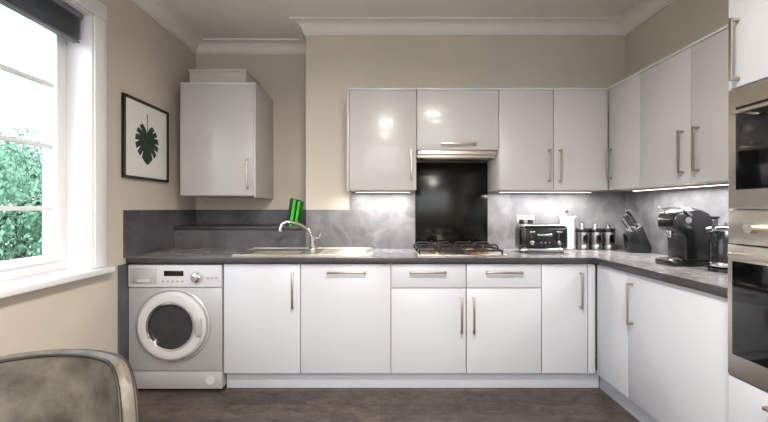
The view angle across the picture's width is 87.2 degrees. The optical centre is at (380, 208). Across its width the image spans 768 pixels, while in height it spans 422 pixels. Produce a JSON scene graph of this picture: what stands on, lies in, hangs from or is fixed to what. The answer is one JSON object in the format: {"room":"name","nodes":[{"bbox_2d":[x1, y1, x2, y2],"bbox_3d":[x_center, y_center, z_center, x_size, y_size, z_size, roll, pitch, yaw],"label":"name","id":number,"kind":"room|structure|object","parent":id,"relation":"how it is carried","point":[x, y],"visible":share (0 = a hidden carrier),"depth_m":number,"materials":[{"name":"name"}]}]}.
{"room":"kitchen","nodes":[
{"label":"kitchen","id":0,"kind":"room"},
{"bbox_2d":[0,0,195,355],"bbox_3d":[-1.850,-0.144,0.750,0.300,2.740,5.900,0,0,0],"label":"wall","id":1,"kind":"structure","parent":0,"point":[146,62],"depth_m":2.57,"materials":[{"name":"beige paint"}]},
{"bbox_2d":[0,0,106,281],"bbox_3d":[-1.803,-0.444,1.566,0.234,1.600,1.832,0,0,0],"label":"window","id":2,"kind":"structure","parent":1,"relation":"in","point":[54,259],"depth_m":2.37,"materials":[{"name":"white plastic"}]},
{"bbox_2d":[0,0,81,42],"bbox_3d":[-1.770,-1.048,1.565,0.060,0.177,1.569,0,0,0],"label":"blind","id":3,"kind":"object","parent":2,"relation":"attached to","point":[58,17],"visible":1,"depth_m":2.15,"materials":[{"name":"grey fabric"}]},
{"bbox_2d":[0,266,114,298],"bbox_3d":[-1.780,0.373,1.570,0.280,0.034,1.840,0,0,0],"label":"window sill","id":4,"kind":"structure","parent":1,"relation":"attached to","point":[12,287],"depth_m":2.05,"materials":[{"name":"white paint"}]},
{"bbox_2d":[121,92,168,182],"bbox_3d":[-1.688,-0.481,2.912,0.022,0.555,0.556,0,0,0],"label":"picture","id":5,"kind":"object","parent":1,"relation":"attached to","point":[144,126],"visible":1,"depth_m":2.87},
{"bbox_2d":[123,210,195,257],"bbox_3d":[-1.695,0.168,3.177,0.008,0.314,1.044,0,0,0],"label":"backsplash","id":6,"kind":"structure","parent":1,"relation":"attached to","point":[144,231],"depth_m":2.97,"materials":[{"name":"stone"}]},
{"bbox_2d":[131,0,674,53],"bbox_3d":[0.150,-1.464,0.750,3.700,0.100,5.900,0,0,0],"label":"trim coving","id":7,"kind":"structure","parent":1,"relation":"attached to","point":[158,10],"depth_m":3.26,"materials":[{"name":"paint"}]},
{"bbox_2d":[196,54,305,209],"bbox_3d":[-1.308,-0.144,3.800,1.385,2.740,0.200,0,0,0],"label":"wall","id":8,"kind":"structure","parent":0,"point":[282,77],"depth_m":3.70,"materials":[{"name":"beige paint"}]},
{"bbox_2d":[180,82,272,198],"bbox_3d":[-1.286,-0.540,3.421,0.599,0.907,0.555,0,0,0],"label":"upper cabinet","id":9,"kind":"object","parent":8,"relation":"attached to","point":[226,128],"visible":1,"depth_m":3.18,"materials":[{"name":"white laminate"}]},
{"bbox_2d":[189,69,258,84],"bbox_3d":[-1.330,-1.065,3.450,0.470,0.141,0.350,0,0,0],"label":"storage box","id":10,"kind":"object","parent":9,"relation":"on","point":[196,75],"visible":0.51,"depth_m":3.28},
{"bbox_2d":[174,224,305,247],"bbox_3d":[-1.153,0.255,3.485,1.073,0.218,0.406,0,0,0],"label":"ledge","id":11,"kind":"object","parent":8,"relation":"attached to","point":[198,235],"visible":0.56,"depth_m":3.30,"materials":[{"name":"stone"}]},
{"bbox_2d":[286,198,303,225],"bbox_3d":[-0.730,0.032,3.418,0.121,0.236,0.143,0,0,0],"label":"cookbooks","id":12,"kind":"object","parent":11,"relation":"on","point":[295,206],"visible":0.81,"depth_m":3.35,"materials":[{"name":"green paper"}]},
{"bbox_2d":[196,210,305,223],"bbox_3d":[-1.153,0.078,3.695,1.074,0.134,0.009,0,0,0],"label":"backsplash","id":13,"kind":"structure","parent":8,"relation":"attached to","point":[202,216],"depth_m":3.69,"materials":[{"name":"stone"}]},
{"bbox_2d":[137,358,639,421],"bbox_3d":[0.100,1.276,0.750,4.200,0.100,6.300,0,0,0],"label":"floor","id":14,"kind":"structure","parent":0,"point":[225,404],"depth_m":2.50,"materials":[{"name":"brown wood"}]},
{"bbox_2d":[0,349,139,421],"bbox_3d":[-1.069,0.853,1.102,0.665,0.748,0.590,0,0,0],"label":"dining chair","id":15,"kind":"object","parent":14,"relation":"on","point":[56,385],"visible":1,"depth_m":1.32,"materials":[{"name":"leather"}]},
{"bbox_2d":[118,263,134,360],"bbox_3d":[-1.695,0.797,2.940,0.008,0.858,0.680,0,0,0],"label":"end panel","id":16,"kind":"object","parent":14,"relation":"on","point":[123,289],"visible":0.21,"depth_m":2.65,"materials":[{"name":"stone"}]},
{"bbox_2d":[128,263,226,388],"bbox_3d":[-1.376,0.801,2.939,0.624,0.850,0.621,0,0,0],"label":"washing machine","id":17,"kind":"object","parent":14,"relation":"on","point":[176,310],"visible":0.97,"depth_m":2.69,"materials":[{"name":"silver metal"}]},
{"bbox_2d":[224,263,300,372],"bbox_3d":[-0.797,0.737,2.962,0.513,0.738,0.597,0,0,0],"label":"base cabinet","id":18,"kind":"object","parent":14,"relation":"on","point":[262,301],"visible":0.94,"depth_m":2.70,"materials":[{"name":"white laminate"}]},
{"bbox_2d":[301,263,390,372],"bbox_3d":[-0.236,0.737,2.962,0.603,0.738,0.597,0,0,0],"label":"base cabinet","id":19,"kind":"object","parent":14,"relation":"on","point":[346,307],"visible":0.93,"depth_m":2.70,"materials":[{"name":"white laminate"}]},
{"bbox_2d":[227,370,598,387],"bbox_3d":[0.218,1.167,2.763,2.544,0.118,0.016,0,0,0],"label":"plinth","id":20,"kind":"object","parent":14,"relation":"on","point":[234,380],"visible":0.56,"depth_m":2.75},
{"bbox_2d":[391,263,540,372],"bbox_3d":[0.571,0.737,2.962,1.006,0.738,0.597,0,0,0],"label":"base cabinet","id":21,"kind":"object","parent":14,"relation":"on","point":[446,317],"visible":0.97,"depth_m":2.70,"materials":[{"name":"white laminate"}]},
{"bbox_2d":[126,248,667,262],"bbox_3d":[0.154,0.345,2.984,3.689,0.038,0.630,0,0,0],"label":"countertop","id":22,"kind":"structure","parent":21,"relation":"on","point":[175,255],"depth_m":2.73,"materials":[{"name":"stone"}]},
{"bbox_2d":[278,220,320,249],"bbox_3d":[-0.630,0.206,3.142,0.325,0.227,0.080,0,0,-10],"label":"tap","id":23,"kind":"object","parent":22,"relation":"on","point":[280,228],"visible":1,"depth_m":3.14,"materials":[{"name":"silver metal"}]},
{"bbox_2d":[232,248,373,255],"bbox_3d":[-0.540,0.397,3.000,0.960,0.166,0.500,0,0,0],"label":"sink","id":24,"kind":"object","parent":22,"relation":"in","point":[254,251],"visible":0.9,"depth_m":2.99,"materials":[{"name":"metal"}]},
{"bbox_2d":[413,240,506,255],"bbox_3d":[0.560,0.289,2.994,0.610,0.073,0.471,0,0,0],"label":"gas hob","id":25,"kind":"object","parent":22,"relation":"in","point":[434,249],"visible":1,"depth_m":2.87,"materials":[{"name":"metal"}]},
{"bbox_2d":[513,224,569,252],"bbox_3d":[1.205,0.221,3.033,0.358,0.210,0.194,0,0,0],"label":"toaster","id":26,"kind":"object","parent":22,"relation":"on","point":[528,237],"visible":1,"depth_m":2.96,"materials":[{"name":"black metal"}]},
{"bbox_2d":[559,210,575,249],"bbox_3d":[1.475,0.169,3.200,0.136,0.314,0.136,0,0,0],"label":"holder","id":27,"kind":"object","parent":22,"relation":"on","point":[568,221],"visible":0.7,"depth_m":3.15,"materials":[{"name":"silver metal"}]},
{"bbox_2d":[576,224,588,249],"bbox_3d":[1.600,0.227,3.200,0.098,0.199,0.098,0,0,0],"label":"canister","id":28,"kind":"object","parent":22,"relation":"on","point":[582,234],"visible":1,"depth_m":3.16,"materials":[{"name":"metal"}]},
{"bbox_2d":[589,224,602,249],"bbox_3d":[1.703,0.227,3.200,0.098,0.199,0.098,0,0,0],"label":"canister","id":29,"kind":"object","parent":22,"relation":"on","point":[595,234],"visible":0.94,"depth_m":3.16,"materials":[{"name":"metal"}]},
{"bbox_2d":[602,224,615,249],"bbox_3d":[1.806,0.227,3.200,0.098,0.199,0.098,0,0,0],"label":"canister","id":30,"kind":"object","parent":22,"relation":"on","point":[608,234],"visible":0.92,"depth_m":3.16,"materials":[{"name":"metal"}]},
{"bbox_2d":[619,209,650,252],"bbox_3d":[1.875,0.166,2.982,0.190,0.319,0.090,0,0,12],"label":"knife block","id":31,"kind":"object","parent":22,"relation":"on","point":[635,238],"visible":1,"depth_m":2.95,"materials":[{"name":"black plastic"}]},
{"bbox_2d":[540,263,594,372],"bbox_3d":[1.257,0.737,2.962,0.361,0.738,0.597,0,0,0],"label":"base cabinet","id":32,"kind":"object","parent":14,"relation":"on","point":[567,289],"visible":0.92,"depth_m":2.70,"materials":[{"name":"white laminate"}]},
{"bbox_2d":[597,264,630,396],"bbox_3d":[1.712,0.737,2.521,0.545,0.738,0.337,0,0,0],"label":"base cabinet","id":33,"kind":"object","parent":14,"relation":"on","point":[612,329],"visible":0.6,"depth_m":2.51,"materials":[{"name":"white laminate"}]},
{"bbox_2d":[600,377,658,421],"bbox_3d":[1.500,1.167,2.208,0.016,0.118,1.087,0,0,0],"label":"trim","id":34,"kind":"structure","parent":14,"relation":"on","point":[620,398],"depth_m":2.45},
{"bbox_2d":[626,273,730,421],"bbox_3d":[1.694,0.737,2.007,0.582,0.738,0.684,0,0,0],"label":"base cabinet","id":35,"kind":"object","parent":14,"relation":"on","point":[678,334],"visible":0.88,"depth_m":1.96,"materials":[{"name":"white laminate"}]},
{"bbox_2d":[595,258,727,296],"bbox_3d":[1.709,0.345,2.167,0.580,0.038,1.014,0,0,0],"label":"countertop","id":36,"kind":"structure","parent":35,"relation":"on","point":[699,278],"depth_m":2.05,"materials":[{"name":"stone"}]},
{"bbox_2d":[655,207,719,266],"bbox_3d":[1.766,0.159,2.330,0.285,0.334,0.176,0,0,0],"label":"coffee machine","id":37,"kind":"object","parent":36,"relation":"on","point":[685,228],"visible":0.93,"depth_m":2.26,"materials":[{"name":"black plastic"}]},
{"bbox_2d":[706,222,732,272],"bbox_3d":[1.809,0.198,2.074,0.219,0.257,0.168,0,0,36],"label":"kettle","id":38,"kind":"object","parent":36,"relation":"on","point":[718,236],"visible":0.48,"depth_m":2.06,"materials":[{"name":"silver metal"}]},
{"bbox_2d":[728,0,767,421],"bbox_3d":[1.692,0.101,1.345,0.607,2.250,0.620,0,0,0],"label":"tall cabinet","id":39,"kind":"object","parent":14,"relation":"on","point":[748,19],"visible":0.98,"depth_m":1.57,"materials":[{"name":"white laminate"}]},
{"bbox_2d":[727,210,767,391],"bbox_3d":[1.659,0.341,1.345,0.581,0.666,0.612,0,0,0],"label":"built-in oven","id":40,"kind":"object","parent":39,"relation":"in","point":[748,259],"visible":1,"depth_m":1.55,"materials":[{"name":"metal"}]},
{"bbox_2d":[728,79,767,208],"bbox_3d":[1.611,-0.238,1.345,0.478,0.480,0.612,0,0,0],"label":"built-in microwave","id":41,"kind":"object","parent":39,"relation":"in","point":[747,105],"visible":1,"depth_m":1.55,"materials":[{"name":"metal"}]},
{"bbox_2d":[163,0,639,37],"bbox_3d":[0.100,-1.564,0.750,4.200,0.100,6.300,0,0,0],"label":"ceiling","id":42,"kind":"structure","parent":0,"point":[207,18],"depth_m":3.08,"materials":[{"name":"paint"}]},
{"bbox_2d":[306,36,624,357],"bbox_3d":[0.792,-0.144,3.600,2.815,2.740,0.600,0,0,0],"label":"wall","id":43,"kind":"structure","parent":0,"point":[334,64],"depth_m":3.30,"materials":[{"name":"beige paint"}]},
{"bbox_2d":[347,88,416,192],"bbox_3d":[0.004,-0.506,3.111,0.515,0.763,0.355,0,0,0],"label":"upper cabinet","id":44,"kind":"object","parent":43,"relation":"attached to","point":[381,122],"visible":0.99,"depth_m":2.97,"materials":[{"name":"white laminate"}]},
{"bbox_2d":[355,191,410,192],"bbox_3d":[0.015,-0.130,3.147,0.430,0.013,0.035,0,0,0],"label":"under-cabinet light","id":45,"kind":"object","parent":44,"relation":"attached to","point":[355,191],"visible":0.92,"depth_m":3.13,"materials":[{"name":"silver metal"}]},
{"bbox_2d":[415,163,487,246],"bbox_3d":[0.574,-0.025,3.285,0.590,0.698,0.007,0,0,0],"label":"splashback","id":46,"kind":"object","parent":43,"relation":"attached to","point":[451,199],"visible":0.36,"depth_m":3.28,"materials":[{"name":"black glass"}]},
{"bbox_2d":[416,150,496,161],"bbox_3d":[0.565,-0.404,3.131,0.590,0.060,0.293,0,0,0],"label":"extractor hood","id":47,"kind":"object","parent":43,"relation":"attached to","point":[421,155],"visible":0.89,"depth_m":3.02,"materials":[{"name":"metal"}]},
{"bbox_2d":[416,88,498,151],"bbox_3d":[0.565,-0.660,3.111,0.602,0.456,0.355,0,0,0],"label":"upper cabinet","id":48,"kind":"object","parent":43,"relation":"attached to","point":[446,118],"visible":0.88,"depth_m":2.97,"materials":[{"name":"white laminate"}]},
{"bbox_2d":[306,192,624,247],"bbox_3d":[0.693,0.095,3.295,2.612,0.461,0.009,0,0,0],"label":"backsplash","id":49,"kind":"structure","parent":43,"relation":"attached to","point":[373,220],"depth_m":3.29,"materials":[{"name":"stone"}]},
{"bbox_2d":[517,215,534,224],"bbox_3d":[1.180,0.098,3.284,0.146,0.086,0.012,0,0,0],"label":"wall socket","id":50,"kind":"object","parent":49,"relation":"attached to","point":[521,219],"visible":0.84,"depth_m":3.28,"materials":[{"name":"plastic"}]},
{"bbox_2d":[487,88,607,191],"bbox_3d":[1.270,-0.512,3.111,0.804,0.751,0.355,0,0,0],"label":"upper cabinet","id":51,"kind":"object","parent":43,"relation":"attached to","point":[550,139],"visible":0.95,"depth_m":2.97,"materials":[{"name":"white laminate"}]},
{"bbox_2d":[498,191,591,192],"bbox_3d":[1.280,-0.130,3.147,0.720,0.013,0.035,0,0,0],"label":"under-cabinet light","id":52,"kind":"object","parent":51,"relation":"attached to","point":[498,191],"visible":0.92,"depth_m":3.13,"materials":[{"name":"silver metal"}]},
{"bbox_2d":[625,0,728,191],"bbox_3d":[2.100,-0.144,0.550,0.200,2.740,5.500,0,0,0],"label":"wall","id":53,"kind":"structure","parent":0,"point":[681,23],"depth_m":2.77,"materials":[{"name":"beige paint"}]},
{"bbox_2d":[606,72,657,189],"bbox_3d":[1.818,-0.512,2.787,0.360,0.751,0.357,0,0,0],"label":"upper cabinet","id":54,"kind":"object","parent":53,"relation":"attached to","point":[624,96],"visible":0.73,"depth_m":2.77,"materials":[{"name":"white laminate"}]},
{"bbox_2d":[625,185,732,254],"bbox_3d":[1.994,0.095,2.474,0.009,0.461,1.629,0,0,0],"label":"backsplash","id":55,"kind":"structure","parent":53,"relation":"attached to","point":[713,200],"depth_m":2.82,"materials":[{"name":"stone"}]},
{"bbox_2d":[639,24,732,186],"bbox_3d":[1.818,-0.512,2.178,0.360,0.751,0.856,0,0,0],"label":"upper cabinet","id":56,"kind":"object","parent":53,"relation":"attached to","point":[684,94],"visible":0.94,"depth_m":2.20,"materials":[{"name":"white laminate"}]},
{"bbox_2d":[631,182,727,190],"bbox_3d":[1.817,-0.130,2.350,0.035,0.013,1.100,0,0,0],"label":"under-cabinet light","id":57,"kind":"object","parent":56,"relation":"attached to","point":[724,183],"visible":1,"depth_m":2.40,"materials":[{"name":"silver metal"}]},
{"label":"outside","id":58,"kind":"structure","parent":0,"visible":0},
{"bbox_3d":[-21.150,4.276,10.000,37.700,0.100,60.000,0,0,0],"label":"ground","id":59,"kind":"structure","parent":58,"visible":0},
{"bbox_2d":[0,130,41,260],"bbox_3d":[-6.900,1.300,7.040,3.197,5.867,3.072,0,0,0],"label":"tree","id":60,"kind":"object","parent":59,"relation":"on","point":[10,180],"visible":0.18,"depth_m":6.93,"materials":[{"name":"green plant"}]},
{"bbox_2d":[0,174,41,258],"bbox_3d":[-5.560,1.802,7.480,2.655,4.864,2.735,0,0,26],"label":"tree","id":61,"kind":"object","parent":59,"relation":"on","point":[39,203],"visible":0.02,"depth_m":6.83,"materials":[{"name":"green plant"}]},
{"bbox_2d":[0,143,41,260],"bbox_3d":[-7.466,1.444,8.276,3.534,5.581,3.280,0,0,-36],"label":"tree","id":62,"kind":"object","parent":59,"relation":"on","point":[28,156],"visible":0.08,"depth_m":8.32,"materials":[{"name":"green plant"}]},
{"bbox_2d":[0,125,41,259],"bbox_3d":[-8.754,0.993,10.021,3.892,6.484,3.825,0,0,0],"label":"tree","id":63,"kind":"object","parent":59,"relation":"on","point":[20,134],"visible":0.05,"depth_m":10.43,"materials":[{"name":"green plant"}]}
]}

